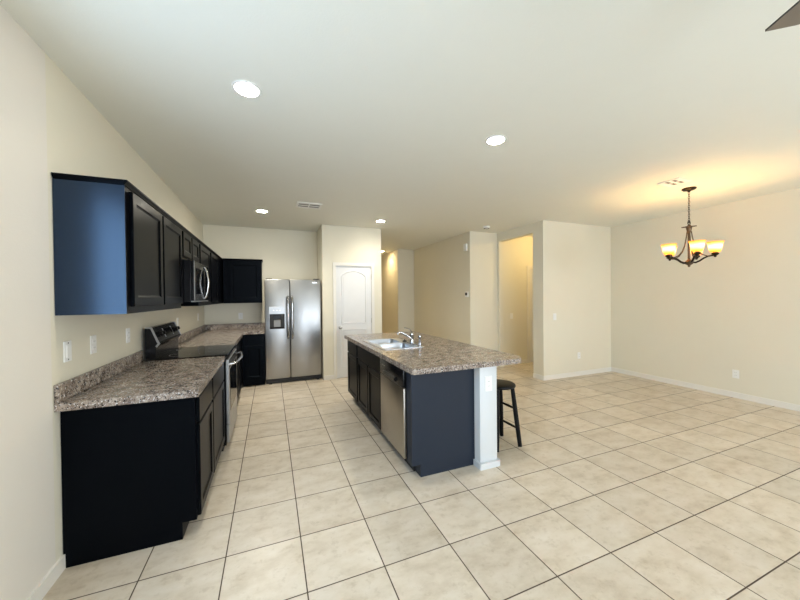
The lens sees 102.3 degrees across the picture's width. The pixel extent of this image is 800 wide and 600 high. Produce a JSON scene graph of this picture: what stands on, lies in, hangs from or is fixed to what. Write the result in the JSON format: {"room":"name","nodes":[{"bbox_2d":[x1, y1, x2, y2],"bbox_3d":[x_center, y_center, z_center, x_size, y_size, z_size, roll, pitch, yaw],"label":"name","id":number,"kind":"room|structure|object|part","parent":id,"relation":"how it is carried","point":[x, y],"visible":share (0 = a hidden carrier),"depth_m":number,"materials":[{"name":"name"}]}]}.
{"room":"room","nodes":[
{"label":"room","id":0,"kind":"room"},
{"bbox_2d":[0,4,204,599],"bbox_3d":[-1.740,0.093,1.298,0.130,2.742,9.420,-1,1,-22],"label":"wall","id":1,"kind":"structure","parent":0,"point":[27,510],"depth_m":1.60,"materials":[{"name":"paint"}]},
{"bbox_2d":[26,554,65,599],"bbox_3d":[-0.866,1.436,-0.640,0.013,0.078,5.155,-1,1,-22],"label":"baseboard","id":2,"kind":"structure","parent":1,"relation":"attached to","point":[50,578],"depth_m":1.63,"materials":[{"name":"white paint"}]},
{"bbox_2d":[63,340,71,362],"bbox_3d":[-1.869,0.288,1.814,0.009,0.116,0.072,-1,1,-22],"label":"light switch","id":3,"kind":"object","parent":1,"relation":"attached to","point":[67,345],"visible":1,"depth_m":1.80,"materials":[{"name":"white plastic"}]},
{"bbox_2d":[90,335,96,353],"bbox_3d":[-1.976,0.287,2.078,0.008,0.116,0.072,-1,1,-22],"label":"wall outlet","id":4,"kind":"object","parent":1,"relation":"attached to","point":[93,341],"visible":1,"depth_m":2.07,"materials":[{"name":"white plastic"}]},
{"bbox_2d":[54,350,142,403],"bbox_3d":[-2.040,0.494,2.264,0.020,0.098,1.221,-1,1,-22],"label":"backsplash","id":5,"kind":"structure","parent":1,"relation":"attached to","point":[64,390],"depth_m":2.04,"materials":[{"name":"stone"}]},
{"bbox_2d":[51,172,182,315],"bbox_3d":[-1.907,-0.300,2.321,0.326,0.756,1.210,-1,1,-22],"label":"upper cabinet","id":6,"kind":"object","parent":1,"relation":"attached to","point":[117,251],"visible":1,"depth_m":1.80,"materials":[{"name":"wood"}]},
{"bbox_3d":[-1.696,-0.282,1.768,0.306,0.726,0.006,-1,1,-22],"label":"panel","id":7,"kind":"part","parent":6,"relation":"part of","materials":[{"name":"blue wood"}]},
{"bbox_3d":[-1.913,-0.664,2.317,0.322,0.029,1.210,-1,1,-22],"label":"crown","id":8,"kind":"part","parent":6,"relation":"part of","materials":[{"name":"wood"}]},
{"bbox_3d":[-1.668,-0.296,2.136,0.020,0.667,0.555,-1,1,-22],"label":"door","id":9,"kind":"part","parent":6,"relation":"part of","materials":[{"name":"black wood"}]},
{"bbox_3d":[-1.883,-0.300,2.672,0.020,0.667,0.540,-1,1,-22],"label":"door","id":10,"kind":"part","parent":6,"relation":"part of","materials":[{"name":"black wood"}]},
{"bbox_2d":[126,328,129,342],"bbox_3d":[-2.179,0.284,2.584,0.008,0.116,0.072,-1,1,-22],"label":"wall outlet","id":11,"kind":"object","parent":1,"relation":"attached to","point":[127,329],"visible":1,"depth_m":2.57,"materials":[{"name":"white plastic"}]},
{"bbox_2d":[180,226,198,262],"bbox_3d":[-2.278,-0.531,3.237,0.326,0.306,0.765,-1,1,-22],"label":"upper cabinet","id":12,"kind":"object","parent":1,"relation":"attached to","point":[190,245],"visible":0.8,"depth_m":3.22,"materials":[{"name":"black wood"}]},
{"bbox_3d":[-2.067,-0.523,3.121,0.020,0.225,0.332,-1,1,-22],"label":"door","id":13,"kind":"part","parent":12,"relation":"part of","materials":[{"name":"black wood"}]},
{"bbox_3d":[-2.282,-0.669,3.234,0.322,0.029,0.765,-1,1,-22],"label":"crown","id":14,"kind":"part","parent":12,"relation":"part of","materials":[{"name":"black wood"}]},
{"bbox_3d":[-2.205,-0.525,3.464,0.020,0.225,0.348,-1,1,-22],"label":"door","id":15,"kind":"part","parent":12,"relation":"part of","materials":[{"name":"black wood"}]},
{"bbox_2d":[182,259,208,301],"bbox_3d":[-2.209,-0.177,3.266,0.446,0.392,0.752,-1,1,-22],"label":"microwave","id":16,"kind":"object","parent":12,"relation":"attached to","point":[195,274],"visible":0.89,"depth_m":2.99,"materials":[{"name":"silver metal"}]},
{"bbox_3d":[-1.907,-0.181,2.989,0.004,0.376,0.012,-1,1,-22],"label":"edge trim","id":17,"kind":"part","parent":16,"relation":"part of","materials":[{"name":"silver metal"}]},
{"bbox_3d":[-2.021,-0.182,3.233,0.026,0.376,0.550,-1,1,-22],"label":"door","id":18,"kind":"part","parent":16,"relation":"part of","materials":[{"name":"black plastic"}]},
{"bbox_3d":[-2.073,-0.184,3.449,0.056,0.344,0.023,-1,1,-22],"label":"handle","id":19,"kind":"part","parent":16,"relation":"part of","materials":[{"name":"silver metal"}]},
{"bbox_3d":[-2.163,-0.184,3.583,0.024,0.376,0.199,-1,1,-22],"label":"control panel","id":20,"kind":"part","parent":16,"relation":"part of","materials":[{"name":"metal"}]},
{"bbox_2d":[178,325,205,343],"bbox_3d":[-2.960,0.480,4.556,0.020,0.098,2.182,-1,1,-22],"label":"backsplash","id":21,"kind":"structure","parent":1,"relation":"attached to","point":[191,333],"depth_m":4.56,"materials":[{"name":"stone"}]},
{"bbox_2d":[181,240,210,305],"bbox_3d":[-2.554,-0.310,3.930,0.326,0.756,0.720,-1,1,-22],"label":"upper cabinet","id":22,"kind":"object","parent":1,"relation":"attached to","point":[204,253],"visible":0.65,"depth_m":3.95,"materials":[{"name":"black wood"}]},
{"bbox_3d":[-2.559,-0.673,3.925,0.322,0.029,0.720,-1,1,-22],"label":"crown","id":23,"kind":"part","parent":22,"relation":"part of","materials":[{"name":"black wood"}]},
{"bbox_3d":[-2.412,-0.308,3.987,0.020,0.667,0.640,-1,1,-22],"label":"door","id":24,"kind":"part","parent":22,"relation":"part of","materials":[{"name":"black wood"}]},
{"bbox_2d":[209,249,223,304],"bbox_3d":[-2.964,-0.316,4.950,0.326,0.756,1.476,-1,1,-22],"label":"upper cabinet","id":25,"kind":"object","parent":1,"relation":"attached to","point":[216,262],"visible":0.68,"depth_m":4.81,"materials":[{"name":"black wood"}]},
{"bbox_3d":[-2.673,-0.311,4.638,0.020,0.667,0.600,-1,1,-22],"label":"door","id":26,"kind":"part","parent":25,"relation":"part of","materials":[{"name":"black wood"}]},
{"bbox_3d":[-2.969,-0.680,4.946,0.322,0.029,1.476,-1,1,-22],"label":"crown","id":27,"kind":"part","parent":25,"relation":"part of","materials":[{"name":"black wood"}]},
{"bbox_2d":[203,225,316,365],"bbox_3d":[-2.467,0.053,6.018,2.041,2.742,0.120,-1,1,-22],"label":"wall","id":28,"kind":"structure","parent":0,"point":[285,254],"depth_m":5.92,"materials":[{"name":"beige paint"}]},
{"bbox_2d":[206,322,264,329],"bbox_3d":[-2.932,0.468,5.755,0.967,0.098,0.020,-1,1,-22],"label":"backsplash","id":29,"kind":"structure","parent":28,"relation":"attached to","point":[237,325],"depth_m":5.74,"materials":[{"name":"stone"}]},
{"bbox_2d":[238,313,242,318],"bbox_3d":[-2.864,0.288,5.790,0.072,0.116,0.008,-1,1,-22],"label":"wall outlet","id":30,"kind":"object","parent":28,"relation":"attached to","point":[240,315],"visible":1,"depth_m":5.79,"materials":[{"name":"white plastic"}]},
{"bbox_2d":[223,258,262,302],"bbox_3d":[-2.738,-0.326,5.657,0.612,0.756,0.332,-1,1,-22],"label":"upper cabinet","id":31,"kind":"object","parent":28,"relation":"attached to","point":[242,278],"visible":1,"depth_m":5.51,"materials":[{"name":"black wood"}]},
{"bbox_3d":[-2.742,-0.689,5.655,0.612,0.029,0.328,-1,1,-22],"label":"crown","id":32,"kind":"part","parent":31,"relation":"part of","materials":[{"name":"black wood"}]},
{"bbox_2d":[317,225,381,379],"bbox_3d":[-1.853,0.024,8.371,1.093,2.742,5.370,-1,1,-22],"label":"wall","id":33,"kind":"structure","parent":0,"point":[343,244],"depth_m":5.81,"materials":[{"name":"beige paint"}]},
{"bbox_2d":[324,375,333,379],"bbox_3d":[-1.831,1.355,8.381,1.106,0.078,5.383,-1,1,-22],"label":"baseboard","id":34,"kind":"structure","parent":33,"relation":"attached to","point":[328,377],"depth_m":5.71,"materials":[{"name":"white paint"}]},
{"bbox_2d":[333,262,374,378],"bbox_3d":[-0.833,0.367,5.888,0.766,2.085,0.097,-1,1,-22],"label":"door","id":35,"kind":"structure","parent":33,"relation":"in","point":[353,283],"depth_m":5.86,"materials":[{"name":"white paint"}]},
{"bbox_3d":[-0.844,-0.057,5.894,0.472,0.961,0.024,-1,1,-22],"label":"raised panel","id":36,"kind":"part","parent":35,"relation":"part of","materials":[{"name":"white paint"}]},
{"bbox_3d":[-0.834,0.873,5.904,0.468,0.672,0.024,-1,1,-22],"label":"raised panel","id":37,"kind":"part","parent":35,"relation":"part of","materials":[{"name":"white paint"}]},
{"bbox_2d":[381,249,413,332],"bbox_3d":[-0.399,-0.009,10.205,0.474,2.742,3.050,-1,1,-22],"label":"wall","id":38,"kind":"structure","parent":0,"point":[397,266],"depth_m":8.85,"materials":[{"name":"beige paint"}]},
{"bbox_2d":[0,0,799,254],"bbox_3d":[0.786,-1.389,4.859,7.530,0.100,14.440,-1,1,-22],"label":"ceiling","id":39,"kind":"structure","parent":0,"point":[366,111],"depth_m":2.13,"materials":[{"name":"paint"}]},
{"bbox_2d":[231,80,261,97],"bbox_3d":[-0.938,-1.289,1.974,0.168,0.007,0.168,-1,1,-22],"label":"recessed light","id":40,"kind":"object","parent":39,"relation":"in","point":[245,88],"visible":1,"depth_m":1.96,"materials":[{"name":"white plastic"}]},
{"bbox_2d":[296,202,322,209],"bbox_3d":[-1.265,-1.310,4.477,0.340,0.009,0.270,-1,1,-22],"label":"ceiling vent","id":41,"kind":"object","parent":39,"relation":"in","point":[298,204],"visible":1,"depth_m":4.47,"materials":[{"name":"white plastic"}]},
{"bbox_2d":[485,135,506,144],"bbox_3d":[0.789,-1.313,2.651,0.168,0.007,0.168,-1,1,-22],"label":"recessed light","id":42,"kind":"object","parent":39,"relation":"in","point":[496,139],"visible":1,"depth_m":2.64,"materials":[{"name":"white plastic"}]},
{"bbox_2d":[657,177,692,186],"bbox_3d":[3.142,-1.346,3.688,0.260,0.009,0.220,-1,1,-22],"label":"ceiling vent","id":43,"kind":"object","parent":39,"relation":"in","point":[677,181],"visible":1,"depth_m":3.68,"materials":[{"name":"white plastic"}]},
{"bbox_2d":[661,186,723,266],"bbox_3d":[3.522,-0.878,3.932,0.583,0.958,0.585,-1,1,-22],"label":"chandelier","id":44,"kind":"object","parent":39,"relation":"hanging from","point":[696,247],"visible":1,"depth_m":3.88,"materials":[{"name":"brown metal"}]},
{"bbox_3d":[3.291,-0.620,3.944,0.156,0.122,0.156,-1,1,-22],"label":"lamp shade","id":45,"kind":"part","parent":44,"relation":"part of","materials":[{"name":"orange glass"}]},
{"bbox_3d":[3.512,-1.125,3.916,0.017,0.383,0.017,0,1,23],"label":"chain","id":46,"kind":"part","parent":44,"relation":"part of","materials":[{"name":"brown metal"}]},
{"bbox_3d":[3.425,-0.619,3.712,0.156,0.122,0.156,-1,1,-22],"label":"lamp shade","id":47,"kind":"part","parent":44,"relation":"part of","materials":[{"name":"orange glass"}]},
{"bbox_3d":[3.614,-0.489,3.836,0.106,0.094,0.187,-1,1,-22],"label":"arm","id":48,"kind":"part","parent":44,"relation":"part of","materials":[{"name":"brown metal"}]},
{"bbox_3d":[3.687,-0.622,3.769,0.156,0.122,0.156,-1,1,-22],"label":"lamp shade","id":49,"kind":"part","parent":44,"relation":"part of","materials":[{"name":"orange glass"}]},
{"bbox_2d":[765,0,799,31],"bbox_3d":[1.382,-1.127,0.591,1.181,0.350,1.177,-1,1,-22],"label":"ceiling fan","id":50,"kind":"object","parent":39,"relation":"hanging from","point":[791,17],"visible":1,"depth_m":1.18,"materials":[{"name":"brown metal"}]},
{"bbox_2d":[42,362,799,599],"bbox_3d":[0.814,1.443,4.887,7.530,0.080,14.440,-1,1,-22],"label":"floor","id":51,"kind":"structure","parent":0,"point":[618,486],"depth_m":2.20,"materials":[{"name":"tile"}]},
{"bbox_2d":[60,379,213,567],"bbox_3d":[-1.629,1.021,2.106,0.646,0.868,0.515,-1,1,-22],"label":"base cabinet","id":52,"kind":"object","parent":51,"relation":"on","point":[135,477],"visible":0.89,"depth_m":1.86,"materials":[{"name":"black wood"}]},
{"bbox_3d":[-1.344,0.678,2.221,0.020,0.155,0.480,-1,1,-22],"label":"drawer","id":53,"kind":"part","parent":52,"relation":"part of","materials":[{"name":"black wood"}]},
{"bbox_3d":[-1.340,1.054,2.225,0.020,0.565,0.480,-1,1,-22],"label":"door","id":54,"kind":"part","parent":52,"relation":"part of","materials":[{"name":"black wood"}]},
{"bbox_2d":[145,321,242,451],"bbox_3d":[-2.041,0.841,3.338,0.745,1.212,0.761,-1,1,-22],"label":"range","id":55,"kind":"object","parent":51,"relation":"on","point":[161,341],"visible":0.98,"depth_m":3.15,"materials":[{"name":"black metal"}]},
{"bbox_3d":[-2.198,0.333,2.865,0.108,0.184,0.006,-1,1,-22],"label":"trim","id":56,"kind":"part","parent":55,"relation":"part of","materials":[{"name":"silver metal"}]},
{"bbox_2d":[152,344,235,360],"bbox_3d":[-2.067,0.536,3.325,0.595,0.024,0.752,-1,1,-22],"label":"cooktop","id":57,"kind":"object","parent":55,"relation":"in","point":[175,352],"depth_m":3.23,"materials":[{"name":"black glass"}]},
{"bbox_3d":[-1.792,0.881,3.438,0.028,0.620,0.744,-1,1,-22],"label":"oven door","id":58,"kind":"part","parent":55,"relation":"part of","materials":[{"name":"silver metal"}]},
{"bbox_3d":[-1.789,1.283,3.441,0.026,0.171,0.744,-1,1,-22],"label":"storage drawer","id":59,"kind":"part","parent":55,"relation":"part of","materials":[{"name":"silver metal"}]},
{"bbox_3d":[-1.740,0.614,3.457,0.094,0.031,0.713,-1,1,-22],"label":"handle","id":60,"kind":"part","parent":55,"relation":"part of","materials":[{"name":"silver metal"}]},
{"bbox_2d":[212,363,224,472],"bbox_3d":[-1.848,1.018,2.650,0.646,0.868,0.655,-1,1,-22],"label":"base cabinet","id":61,"kind":"object","parent":51,"relation":"on","point":[217,379],"visible":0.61,"depth_m":2.73,"materials":[{"name":"black wood"}]},
{"bbox_2d":[54,350,224,411],"bbox_3d":[-1.745,0.512,2.383,0.654,0.142,1.221,-1,1,-22],"label":"countertop","id":62,"kind":"structure","parent":61,"relation":"on","point":[129,379],"depth_m":2.06,"materials":[{"name":"stone"}]},
{"bbox_3d":[-1.561,0.675,2.761,0.020,0.155,0.620,-1,1,-22],"label":"drawer","id":63,"kind":"part","parent":61,"relation":"part of","materials":[{"name":"black wood"}]},
{"bbox_2d":[234,338,242,400],"bbox_3d":[-2.552,1.007,4.402,0.646,0.868,1.575,-1,1,-22],"label":"base cabinet","id":64,"kind":"object","parent":51,"relation":"on","point":[238,346],"visible":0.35,"depth_m":4.58,"materials":[{"name":"black wood"}]},
{"bbox_2d":[178,322,264,347],"bbox_3d":[-2.525,0.497,4.742,0.967,0.142,2.203,-1,1,-22],"label":"countertop","id":65,"kind":"structure","parent":64,"relation":"on","point":[209,334],"depth_m":4.88,"materials":[{"name":"stone"}]},
{"bbox_3d":[-2.072,1.042,4.048,0.020,0.565,0.500,-1,1,-22],"label":"door","id":66,"kind":"part","parent":64,"relation":"part of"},
{"bbox_3d":[-2.274,0.665,4.536,0.020,0.155,0.500,-1,1,-22],"label":"drawer","id":67,"kind":"part","parent":64,"relation":"part of","materials":[{"name":"black wood"}]},
{"bbox_3d":[-2.270,1.040,4.540,0.020,0.565,0.500,-1,1,-22],"label":"door","id":68,"kind":"part","parent":64,"relation":"part of","materials":[{"name":"black wood"}]},
{"bbox_2d":[242,334,265,386],"bbox_3d":[-2.520,0.995,5.588,0.335,0.868,0.632,-1,1,-22],"label":"base cabinet","id":69,"kind":"object","parent":51,"relation":"on","point":[253,345],"visible":0.97,"depth_m":5.31,"materials":[{"name":"black wood"}]},
{"bbox_3d":[-2.407,0.658,5.301,0.280,0.155,0.020,-1,1,-22],"label":"drawer","id":70,"kind":"part","parent":69,"relation":"part of","materials":[{"name":"black wood"}]},
{"bbox_3d":[-2.403,1.033,5.305,0.280,0.565,0.020,-1,1,-22],"label":"door","id":71,"kind":"part","parent":69,"relation":"part of","materials":[{"name":"black wood"}]},
{"bbox_2d":[264,278,321,383],"bbox_3d":[-1.928,0.525,5.808,0.925,1.792,0.636,-1,1,-22],"label":"refrigerator","id":72,"kind":"object","parent":51,"relation":"on","point":[292,307],"visible":1,"depth_m":5.58,"materials":[{"name":"silver metal"}]},
{"bbox_3d":[-2.083,0.291,5.457,0.120,0.070,0.020,-1,1,-22],"label":"spout","id":73,"kind":"part","parent":72,"relation":"part of","materials":[{"name":"black plastic"}]},
{"bbox_3d":[-2.091,0.494,5.506,0.398,1.693,0.055,-1,1,-22],"label":"freezer door","id":74,"kind":"part","parent":72,"relation":"part of","materials":[{"name":"silver metal"}]},
{"bbox_3d":[-1.915,0.299,5.511,0.035,0.751,0.079,-1,1,-22],"label":"handle","id":75,"kind":"part","parent":72,"relation":"part of","materials":[{"name":"silver metal"}]},
{"bbox_3d":[-1.851,0.298,5.537,0.035,0.751,0.079,-1,1,-22],"label":"handle","id":76,"kind":"part","parent":72,"relation":"part of","materials":[{"name":"silver metal"}]},
{"bbox_3d":[-1.658,0.488,5.680,0.519,1.693,0.055,-1,1,-22],"label":"fridge door","id":77,"kind":"part","parent":72,"relation":"part of","materials":[{"name":"silver metal"}]},
{"bbox_2d":[347,340,358,401],"bbox_3d":[-0.367,0.985,4.483,0.612,0.868,0.565,-1,1,-22],"label":"base cabinet","id":78,"kind":"object","parent":51,"relation":"on","point":[352,348],"visible":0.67,"depth_m":4.33,"materials":[{"name":"black wood"}]},
{"bbox_3d":[-0.645,0.650,4.369,0.020,0.155,0.525,-1,1,-22],"label":"drawer","id":79,"kind":"part","parent":78,"relation":"part of","materials":[{"name":"black wood"}]},
{"bbox_3d":[-0.641,1.025,4.373,0.020,0.565,0.525,-1,1,-22],"label":"door","id":80,"kind":"part","parent":78,"relation":"part of","materials":[{"name":"black wood"}]},
{"bbox_2d":[357,345,380,429],"bbox_3d":[-0.084,0.989,3.779,0.612,0.868,0.948,-1,1,-22],"label":"base cabinet","id":81,"kind":"object","parent":51,"relation":"on","point":[369,379],"visible":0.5,"depth_m":3.60,"materials":[{"name":"black wood"}]},
{"bbox_3d":[-0.445,1.028,3.884,0.020,0.565,0.445,-1,1,-22],"label":"door","id":82,"kind":"part","parent":81,"relation":"part of","materials":[{"name":"black wood"}]},
{"bbox_3d":[-0.362,0.654,3.664,0.020,0.155,0.910,-1,1,-22],"label":"drawer","id":83,"kind":"part","parent":81,"relation":"part of","materials":[{"name":"black wood"}]},
{"bbox_3d":[-0.271,1.030,3.452,0.020,0.565,0.445,-1,1,-22],"label":"door","id":84,"kind":"part","parent":81,"relation":"part of","materials":[{"name":"black wood"}]},
{"bbox_2d":[344,331,520,374],"bbox_3d":[0.157,0.529,3.739,1.100,0.044,2.410,-1,1,-22],"label":"countertop","id":85,"kind":"structure","parent":81,"relation":"on","point":[438,354],"depth_m":3.00,"materials":[{"name":"stone"}]},
{"bbox_2d":[363,338,423,349],"bbox_3d":[-0.096,0.591,3.767,0.470,0.176,0.820,-1,1,-22],"label":"sink","id":86,"kind":"object","parent":85,"relation":"in","point":[390,343],"visible":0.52,"depth_m":3.77,"materials":[{"name":"grey metal"}]},
{"bbox_3d":[-0.198,0.592,3.939,0.340,0.173,0.365,-1,1,-22],"label":"bowl","id":87,"kind":"part","parent":86,"relation":"part of","materials":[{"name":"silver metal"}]},
{"bbox_3d":[-0.051,0.594,3.573,0.340,0.173,0.365,-1,1,-22],"label":"bowl","id":88,"kind":"part","parent":86,"relation":"part of","materials":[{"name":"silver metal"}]},
{"bbox_2d":[418,335,421,345],"bbox_3d":[0.215,0.443,3.514,0.048,0.118,0.047,-1,1,-22],"label":"sprayer","id":89,"kind":"object","parent":86,"relation":"on","point":[419,336],"visible":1,"depth_m":3.50,"materials":[{"name":"silver metal"}]},
{"bbox_2d":[397,327,417,344],"bbox_3d":[0.063,0.407,3.669,0.212,0.191,0.230,-1,1,-22],"label":"faucet","id":90,"kind":"object","parent":85,"relation":"on","point":[411,337],"visible":1,"depth_m":3.67,"materials":[{"name":"silver metal"}]},
{"bbox_3d":[0.048,0.403,3.663,0.180,0.100,0.032,-1,1,-22],"label":"spout","id":91,"kind":"part","parent":90,"relation":"part of","materials":[{"name":"silver metal"}]},
{"bbox_2d":[380,358,415,470],"bbox_3d":[0.191,0.994,3.046,0.635,0.866,0.610,-1,1,-22],"label":"dishwasher","id":92,"kind":"object","parent":51,"relation":"on","point":[393,378],"visible":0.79,"depth_m":2.85,"materials":[{"name":"silver metal"}]},
{"bbox_3d":[-0.098,0.689,2.929,0.019,0.045,0.290,-1,1,-22],"label":"handle","id":93,"kind":"part","parent":92,"relation":"part of","materials":[{"name":"black plastic"}]},
{"bbox_3d":[-0.075,0.647,2.938,0.030,0.156,0.602,-1,1,-22],"label":"control panel","id":94,"kind":"part","parent":92,"relation":"part of","materials":[{"name":"black plastic"}]},
{"bbox_3d":[-0.070,1.022,2.942,0.026,0.582,0.602,-1,1,-22],"label":"door","id":95,"kind":"part","parent":92,"relation":"part of","materials":[{"name":"silver metal"}]},
{"bbox_2d":[407,369,474,476],"bbox_3d":[0.351,0.995,2.725,0.593,0.868,0.097,-1,1,-22],"label":"island end panel","id":96,"kind":"object","parent":51,"relation":"on","point":[440,405],"visible":0.82,"depth_m":2.67,"materials":[{"name":"wood"}]},
{"bbox_2d":[473,366,499,470],"bbox_3d":[0.330,0.984,3.813,0.211,0.868,2.348,-1,1,-22],"label":"island post","id":97,"kind":"object","parent":51,"relation":"on","point":[485,403],"visible":0.38,"depth_m":2.75,"materials":[{"name":"white paint"}]},
{"bbox_2d":[485,376,491,391],"bbox_3d":[0.755,0.713,2.744,0.072,0.130,0.008,-1,1,-22],"label":"wall outlet","id":98,"kind":"object","parent":97,"relation":"attached to","point":[488,379],"visible":1,"depth_m":2.74,"materials":[{"name":"white plastic"}]},
{"bbox_2d":[497,379,521,451],"bbox_3d":[0.980,1.117,3.184,0.314,0.598,0.314,-1,1,-22],"label":"bar stool","id":99,"kind":"object","parent":51,"relation":"on","point":[502,385],"visible":0.62,"depth_m":3.11,"materials":[{"name":"black paint"}]},
{"bbox_3d":[0.917,1.136,3.039,0.043,0.565,0.105,0,1,25],"label":"leg","id":100,"kind":"part","parent":99,"relation":"part of","materials":[{"name":"black paint"}]},
{"bbox_3d":[1.044,1.132,3.330,0.043,0.565,0.105,0,1,25],"label":"leg","id":101,"kind":"part","parent":99,"relation":"part of","materials":[{"name":"black paint"}]},
{"bbox_3d":[0.978,0.836,3.182,0.314,0.035,0.314,-1,1,-22],"label":"seat","id":102,"kind":"part","parent":99,"relation":"part of","materials":[{"name":"black paint"}]},
{"bbox_3d":[1.127,1.133,3.123,0.105,0.565,0.043,0,1,21],"label":"leg","id":103,"kind":"part","parent":99,"relation":"part of","materials":[{"name":"black paint"}]},
{"bbox_2d":[414,233,466,343],"bbox_3d":[0.902,0.002,7.764,0.120,2.742,2.690,-1,1,-22],"label":"wall","id":104,"kind":"structure","parent":0,"point":[440,268],"depth_m":7.41,"materials":[{"name":"beige paint"}]},
{"bbox_2d":[463,244,467,250],"bbox_3d":[1.316,-1.058,6.480,0.041,0.140,0.100,-1,1,-22],"label":"door chime","id":105,"kind":"object","parent":104,"relation":"attached to","point":[465,246],"visible":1,"depth_m":6.44,"materials":[{"name":"white plastic"}]},
{"bbox_2d":[466,231,497,350],"bbox_3d":[1.676,0.006,6.561,0.659,2.742,0.120,-1,1,-22],"label":"wall","id":106,"kind":"structure","parent":0,"point":[482,316],"depth_m":6.49,"materials":[{"name":"beige paint"}]},
{"bbox_2d":[497,222,537,373],"bbox_3d":[2.238,0.004,6.204,0.117,2.742,1.202,-1,1,-22],"label":"wall opening","id":107,"kind":"structure","parent":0,"point":[530,229],"depth_m":6.11,"materials":[{"name":"beige paint"}]},
{"bbox_2d":[504,236,532,359],"bbox_3d":[2.806,-0.010,7.059,1.576,2.742,0.120,-1,1,-22],"label":"wall","id":108,"kind":"structure","parent":0,"point":[518,252],"depth_m":6.87,"materials":[{"name":"beige paint"}]},
{"bbox_2d":[504,359,527,365],"bbox_3d":[2.845,1.322,7.010,1.576,0.078,0.013,-1,1,-22],"label":"baseboard","id":109,"kind":"structure","parent":108,"relation":"attached to","point":[525,360],"depth_m":6.93,"materials":[{"name":"white paint"}]},
{"bbox_2d":[527,266,532,362],"bbox_3d":[3.100,0.305,7.141,0.775,2.105,0.079,-1,1,-22],"label":"door","id":110,"kind":"structure","parent":108,"relation":"in","point":[529,268],"depth_m":6.99,"materials":[{"name":"white paint"}]},
{"bbox_2d":[537,220,610,375],"bbox_3d":[3.215,-0.002,5.884,1.693,2.742,0.120,-1,1,-22],"label":"wall","id":111,"kind":"structure","parent":0,"point":[574,260],"depth_m":5.78,"materials":[{"name":"beige paint"}]},
{"bbox_2d":[533,367,610,380],"bbox_3d":[3.198,1.329,5.938,1.693,0.078,0.243,-1,1,-22],"label":"baseboard","id":112,"kind":"structure","parent":111,"relation":"attached to","point":[608,369],"depth_m":5.75,"materials":[{"name":"white paint"}]},
{"bbox_2d":[611,188,799,404],"bbox_3d":[5.141,0.002,3.524,0.120,2.742,8.420,-1,1,-22],"label":"wall","id":113,"kind":"structure","parent":0,"point":[738,308],"depth_m":4.69,"materials":[{"name":"beige paint"}]},
{"bbox_2d":[611,367,799,411],"bbox_3d":[5.348,1.339,2.874,0.013,0.078,7.045,-1,1,-22],"label":"baseboard","id":114,"kind":"structure","parent":113,"relation":"attached to","point":[795,407],"depth_m":4.70,"materials":[{"name":"white paint"}]},
{"bbox_2d":[732,369,738,378],"bbox_3d":[4.692,1.035,4.503,0.008,0.116,0.072,-1,1,-22],"label":"wall outlet","id":115,"kind":"object","parent":113,"relation":"attached to","point":[735,373],"visible":1,"depth_m":4.50,"materials":[{"name":"white plastic"}]}
]}

